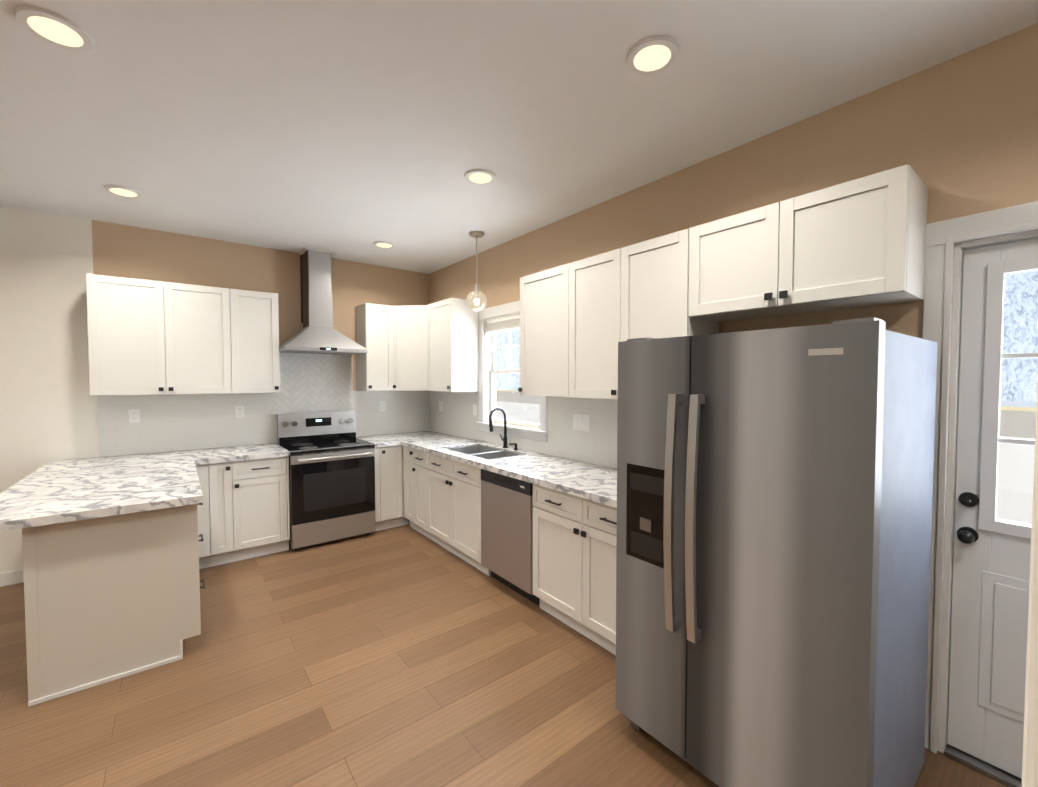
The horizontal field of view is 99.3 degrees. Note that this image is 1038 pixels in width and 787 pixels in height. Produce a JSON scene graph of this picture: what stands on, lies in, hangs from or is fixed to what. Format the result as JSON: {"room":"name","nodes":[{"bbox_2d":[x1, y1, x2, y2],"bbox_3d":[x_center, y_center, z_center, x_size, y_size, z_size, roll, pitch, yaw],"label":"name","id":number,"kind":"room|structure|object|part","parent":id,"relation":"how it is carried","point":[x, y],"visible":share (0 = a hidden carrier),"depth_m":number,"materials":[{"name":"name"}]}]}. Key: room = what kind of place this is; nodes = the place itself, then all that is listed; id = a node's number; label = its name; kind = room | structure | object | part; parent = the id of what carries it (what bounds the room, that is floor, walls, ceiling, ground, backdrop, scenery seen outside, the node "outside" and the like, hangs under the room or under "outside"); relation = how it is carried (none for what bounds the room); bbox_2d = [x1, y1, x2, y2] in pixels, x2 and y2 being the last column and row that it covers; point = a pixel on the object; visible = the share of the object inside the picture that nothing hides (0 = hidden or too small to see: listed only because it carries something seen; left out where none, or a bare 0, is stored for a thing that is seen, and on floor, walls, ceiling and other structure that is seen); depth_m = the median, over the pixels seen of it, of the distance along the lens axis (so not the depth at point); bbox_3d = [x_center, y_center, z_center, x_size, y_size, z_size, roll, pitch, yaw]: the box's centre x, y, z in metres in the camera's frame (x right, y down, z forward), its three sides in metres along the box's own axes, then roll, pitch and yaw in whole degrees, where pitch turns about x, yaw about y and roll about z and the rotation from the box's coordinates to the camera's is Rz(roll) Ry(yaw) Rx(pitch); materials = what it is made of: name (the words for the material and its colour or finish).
{"room":"kitchen","nodes":[
{"label":"kitchen","id":0,"kind":"room"},
{"bbox_2d":[0,205,428,572],"bbox_3d":[-3.832,0.022,3.447,6.800,2.862,0.140,-1,2,-38],"label":"wall","id":1,"kind":"structure","parent":0,"point":[48,402],"depth_m":3.54,"materials":[{"name":"beige paint"}]},
{"bbox_2d":[0,569,23,586],"bbox_3d":[-5.014,1.437,2.465,3.270,0.100,0.021,-1,2,-38],"label":"baseboard","id":2,"kind":"structure","parent":1,"relation":"attached to","point":[11,577],"depth_m":3.36,"materials":[{"name":"white wood"}]},
{"bbox_2d":[86,273,241,395],"bbox_3d":[-2.996,-0.461,3.779,0.972,0.930,0.335,-1,2,-38],"label":"upper cabinet","id":3,"kind":"object","parent":1,"relation":"attached to","point":[149,337],"depth_m":3.62,"materials":[{"name":"white wood"}]},
{"bbox_2d":[238,289,279,392],"bbox_3d":[-2.532,-0.473,4.142,0.441,0.930,0.335,-1,2,-38],"label":"upper cabinet","id":4,"kind":"object","parent":1,"relation":"attached to","point":[260,315],"depth_m":4.06,"materials":[{"name":"white wood"}]},
{"bbox_2d":[97,353,428,456],"bbox_3d":[-2.306,0.092,4.548,2.970,1.010,0.008,-1,2,-38],"label":"tile backsplash","id":5,"kind":"structure","parent":1,"relation":"attached to","point":[310,383],"depth_m":4.32,"materials":[{"name":"white tile"}]},
{"bbox_2d":[128,409,139,422],"bbox_3d":[-3.291,0.193,3.771,0.072,0.115,0.007,-1,2,-38],"label":"electrical outlet plate","id":6,"kind":"object","parent":5,"relation":"attached to","point":[134,414],"depth_m":3.77,"materials":[{"name":"white plastic"}]},
{"bbox_2d":[235,406,243,417],"bbox_3d":[-2.687,0.177,4.244,0.072,0.115,0.007,-1,2,-38],"label":"electrical outlet plate","id":7,"kind":"object","parent":5,"relation":"attached to","point":[239,410],"depth_m":4.24,"materials":[{"name":"white plastic"}]},
{"bbox_2d":[379,401,385,410],"bbox_3d":[-1.581,0.149,5.109,0.072,0.115,0.007,-1,2,-38],"label":"electrical outlet plate","id":8,"kind":"object","parent":5,"relation":"attached to","point":[382,404],"depth_m":5.11,"materials":[{"name":"white plastic"}]},
{"bbox_2d":[279,247,367,354],"bbox_3d":[-1.993,-0.925,4.439,0.756,1.028,0.492,-1,2,-38],"label":"range hood","id":9,"kind":"object","parent":1,"relation":"attached to","point":[318,334],"visible":1,"depth_m":4.41,"materials":[{"name":"stainless steel"},{"name":"dark steel"},{"name":"black plastic"}]},
{"bbox_2d":[0,524,1007,786],"bbox_3d":[0.085,1.584,1.331,10.300,0.120,8.700,-1,2,-38],"label":"floor","id":10,"kind":"structure","parent":0,"point":[402,656],"depth_m":2.16,"materials":[{"name":"brown wood"}]},
{"bbox_2d":[22,503,201,706],"bbox_3d":[-2.291,1.044,2.578,0.660,0.876,0.681,-1,2,-38],"label":"base cabinet","id":11,"kind":"object","parent":10,"relation":"on","point":[110,598],"depth_m":2.28,"materials":[{"name":"white wood"}]},
{"bbox_2d":[0,450,202,530],"bbox_3d":[-2.729,0.570,2.964,0.900,0.042,2.001,-1,2,-38],"label":"countertop","id":12,"kind":"structure","parent":11,"relation":"on","point":[62,491],"depth_m":2.58,"materials":[{"name":"stone"}]},
{"bbox_2d":[196,456,289,568],"bbox_3d":[-2.535,0.998,3.982,0.725,0.875,0.660,-1,2,-38],"label":"base cabinet","id":13,"kind":"object","parent":10,"relation":"on","point":[244,511],"visible":0.94,"depth_m":3.76,"materials":[{"name":"white wood"}]},
{"bbox_2d":[188,443,289,464],"bbox_3d":[-2.518,0.537,3.981,0.685,0.042,0.656,-1,2,-38],"label":"countertop","id":14,"kind":"structure","parent":13,"relation":"on","point":[273,450],"depth_m":3.88,"materials":[{"name":"stone"}]},
{"bbox_2d":[277,411,375,549],"bbox_3d":[-1.914,0.815,4.397,0.760,1.215,0.708,-1,2,-38],"label":"range","id":15,"kind":"object","parent":10,"relation":"on","point":[331,477],"visible":0.94,"depth_m":4.22,"materials":[{"name":"metal"}]},
{"bbox_2d":[375,445,409,530],"bbox_3d":[-1.277,0.965,4.969,0.932,0.875,0.655,-1,2,-38],"label":"base cabinet","id":16,"kind":"object","parent":10,"relation":"on","point":[389,507],"visible":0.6,"depth_m":4.55,"materials":[{"name":"white wood"}]},
{"bbox_2d":[356,436,375,447],"bbox_3d":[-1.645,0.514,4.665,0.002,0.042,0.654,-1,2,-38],"label":"countertop","id":17,"kind":"structure","parent":16,"relation":"on","point":[373,441],"depth_m":4.65,"materials":[{"name":"stone"}]},
{"bbox_2d":[403,446,410,526],"bbox_3d":[-0.867,0.974,4.693,0.628,0.876,0.328,-1,2,-38],"label":"base cabinet","id":18,"kind":"object","parent":10,"relation":"on","point":[406,450],"depth_m":4.55,"materials":[{"name":"white wood"}]},
{"bbox_2d":[411,448,422,533],"bbox_3d":[-0.716,0.980,4.500,0.628,0.876,0.398,-1,2,-38],"label":"base cabinet","id":19,"kind":"object","parent":10,"relation":"on","point":[416,455],"depth_m":4.38,"materials":[{"name":"white wood"}]},
{"bbox_2d":[423,452,490,575],"bbox_3d":[-0.355,0.996,4.039,0.628,0.876,1.010,-1,2,-38],"label":"base cabinet","id":20,"kind":"object","parent":10,"relation":"on","point":[442,500],"depth_m":3.80,"materials":[{"name":"white wood"}]},
{"bbox_2d":[376,431,616,507],"bbox_3d":[-0.233,0.542,3.827,0.676,0.042,3.716,-1,2,-38],"label":"countertop","id":21,"kind":"structure","parent":20,"relation":"on","point":[592,482],"depth_m":3.30,"materials":[{"name":"stone"}]},
{"bbox_2d":[445,445,522,459],"bbox_3d":[-0.330,0.637,3.985,0.409,0.218,0.794,-1,2,-38],"label":"sink basin","id":22,"kind":"object","parent":21,"relation":"in","point":[484,452],"visible":0.12,"depth_m":4.19,"materials":[{"name":"silver metal"}]},
{"bbox_2d":[489,407,507,447],"bbox_3d":[-0.205,0.319,4.116,0.211,0.382,0.108,-1,2,-38],"label":"faucet","id":23,"kind":"object","parent":21,"relation":"on","point":[504,439],"visible":1,"depth_m":4.13,"materials":[{"name":"metal"}]},
{"bbox_2d":[481,469,539,605],"bbox_3d":[0.126,1.020,3.382,0.606,0.872,0.604,-1,2,-38],"label":"dishwasher","id":24,"kind":"object","parent":10,"relation":"on","point":[507,506],"visible":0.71,"depth_m":3.16,"materials":[{"name":"metal"}]},
{"bbox_2d":[533,484,616,654],"bbox_3d":[0.606,1.037,2.785,0.660,0.875,0.916,-1,2,-38],"label":"base cabinet","id":25,"kind":"object","parent":10,"relation":"on","point":[574,559],"visible":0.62,"depth_m":2.64,"materials":[{"name":"white wood"}]},
{"bbox_2d":[615,318,936,786],"bbox_3d":[1.004,0.637,1.824,0.886,1.741,0.905,-1,2,-38],"label":"refrigerator","id":26,"kind":"object","parent":10,"relation":"on","point":[774,515],"visible":1,"depth_m":1.49,"materials":[{"name":"metal"}]},
{"bbox_2d":[0,0,1037,273],"bbox_3d":[-1.175,-1.363,0.246,7.100,0.120,8.700,-1,2,-38],"label":"ceiling","id":27,"kind":"structure","parent":0,"point":[350,130],"depth_m":2.06,"materials":[{"name":"paint"}]},
{"bbox_2d":[14,6,93,51],"bbox_3d":[-1.712,-1.342,1.631,0.204,0.012,0.204,-1,2,-38],"label":"recessed light","id":28,"kind":"object","parent":27,"relation":"in","point":[53,28],"visible":0.96,"depth_m":1.61,"materials":[{"name":"white plastic"}]},
{"bbox_2d":[103,184,142,197],"bbox_3d":[-2.723,-1.389,3.036,0.204,0.012,0.204,-1,2,-38],"label":"recessed light","id":29,"kind":"object","parent":27,"relation":"in","point":[123,191],"visible":0.92,"depth_m":3.02,"materials":[{"name":"white plastic"}]},
{"bbox_2d":[373,241,394,247],"bbox_3d":[-1.297,-1.429,4.238,0.204,0.012,0.204,-1,2,-38],"label":"recessed light","id":30,"kind":"object","parent":27,"relation":"in","point":[382,244],"visible":0.98,"depth_m":4.21,"materials":[{"name":"white plastic"}]},
{"bbox_2d":[466,231,486,311],"bbox_3d":[-0.378,-1.078,3.929,0.186,0.692,0.186,-1,2,-38],"label":"pendant light","id":31,"kind":"object","parent":27,"relation":"hanging from","point":[476,235],"visible":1,"depth_m":3.92,"materials":[{"name":"glass"}]},
{"bbox_2d":[464,169,495,184],"bbox_3d":[-0.247,-1.382,2.820,0.204,0.012,0.204,-1,2,-38],"label":"recessed light","id":32,"kind":"object","parent":27,"relation":"in","point":[480,176],"visible":0.98,"depth_m":2.80,"materials":[{"name":"white plastic"}]},
{"bbox_2d":[626,36,678,74],"bbox_3d":[0.533,-1.347,1.766,0.204,0.012,0.204,-1,2,-38],"label":"recessed light","id":33,"kind":"object","parent":27,"relation":"in","point":[652,55],"visible":1,"depth_m":1.75,"materials":[{"name":"white plastic"}]},
{"bbox_2d":[429,23,1037,732],"bbox_3d":[1.489,0.061,2.277,0.140,2.862,8.540,-1,2,-38],"label":"wall","id":34,"kind":"structure","parent":0,"point":[959,133],"depth_m":2.04,"materials":[{"name":"beige paint"}]},
{"bbox_2d":[355,298,479,391],"bbox_3d":[-1.110,-0.493,4.737,0.898,0.930,1.150,-1,2,-38],"label":"upper cabinet","id":35,"kind":"object","parent":34,"relation":"attached to","point":[432,347],"visible":0.98,"depth_m":4.72,"materials":[{"name":"white wood"}]},
{"bbox_2d":[476,301,548,441],"bbox_3d":[-0.057,-0.225,4.176,0.145,1.247,1.090,-1,2,-38],"label":"window","id":36,"kind":"structure","parent":34,"relation":"in","point":[485,349],"depth_m":4.38,"materials":[{"name":"white wood"}]},
{"bbox_2d":[486,315,519,345],"bbox_3d":[-0.062,-0.436,4.165,0.038,0.580,0.832,-1,2,-38],"label":"window blind","id":37,"kind":"object","parent":36,"relation":"attached to","point":[504,324],"visible":0.71,"depth_m":4.25,"materials":[{"name":"white fabric"}]},
{"bbox_3d":[-0.023,-0.212,4.203,0.050,1.030,0.840,-1,2,-38],"label":"window sash","id":38,"kind":"part","parent":36,"relation":"part of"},
{"bbox_2d":[429,391,617,468],"bbox_3d":[0.032,0.255,4.026,0.008,0.516,3.719,-1,2,-38],"label":"tile backsplash","id":39,"kind":"structure","parent":34,"relation":"attached to","point":[598,446],"depth_m":3.64,"materials":[{"name":"white tile"}]},
{"bbox_2d":[473,404,476,415],"bbox_3d":[-0.466,0.173,4.649,0.007,0.115,0.072,-1,2,-38],"label":"electrical outlet plate","id":40,"kind":"object","parent":39,"relation":"attached to","point":[474,406],"depth_m":4.65,"materials":[{"name":"white plastic"}]},
{"bbox_2d":[573,414,588,431],"bbox_3d":[0.481,0.228,3.437,0.009,0.125,0.175,-1,2,-38],"label":"electrical outlet plate","id":41,"kind":"object","parent":39,"relation":"attached to","point":[580,422],"depth_m":3.43,"materials":[{"name":"white plastic"}]},
{"bbox_2d":[518,267,557,396],"bbox_3d":[0.325,-0.447,3.359,0.335,0.930,0.611,-1,2,-38],"label":"upper cabinet","id":42,"kind":"object","parent":34,"relation":"attached to","point":[538,291],"depth_m":3.32,"materials":[{"name":"white wood"}]},
{"bbox_2d":[558,229,718,399],"bbox_3d":[0.736,-0.430,2.834,0.335,0.930,0.959,-1,2,-38],"label":"upper cabinet","id":43,"kind":"object","parent":34,"relation":"attached to","point":[580,319],"depth_m":2.74,"materials":[{"name":"white wood"}]},
{"bbox_2d":[688,164,927,321],"bbox_3d":[1.296,-0.635,2.089,0.362,0.470,0.887,-1,2,-38],"label":"upper cabinet","id":44,"kind":"object","parent":34,"relation":"attached to","point":[859,242],"visible":1,"depth_m":1.89,"materials":[{"name":"white wood"}]},
{"bbox_2d":[923,201,1037,786],"bbox_3d":[2.100,0.412,1.485,0.168,2.212,1.128,-1,2,-38],"label":"door frame","id":45,"kind":"structure","parent":34,"relation":"attached to","point":[943,283],"depth_m":1.81,"materials":[{"name":"wood"}]},
{"bbox_2d":[947,238,1037,778],"bbox_3d":[2.071,0.460,1.464,0.121,2.063,0.896,-1,2,-38],"label":"exterior door","id":46,"kind":"structure","parent":34,"relation":"in","point":[989,616],"depth_m":1.75,"materials":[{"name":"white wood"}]},
{"bbox_2d":[1022,377,1037,786],"bbox_3d":[0.588,0.140,-0.096,0.146,2.862,0.910,-1,2,-38],"label":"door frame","id":47,"kind":"structure","parent":0,"point":[1030,762],"depth_m":0.22,"materials":[{"name":"white wood"}]},
{"label":"outside","id":48,"kind":"structure","parent":0,"visible":0},
{"bbox_2d":[496,269,1037,526],"bbox_3d":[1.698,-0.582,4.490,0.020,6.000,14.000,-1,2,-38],"label":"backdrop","id":49,"kind":"structure","parent":48,"point":[1011,421],"depth_m":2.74,"materials":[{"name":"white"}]}
]}

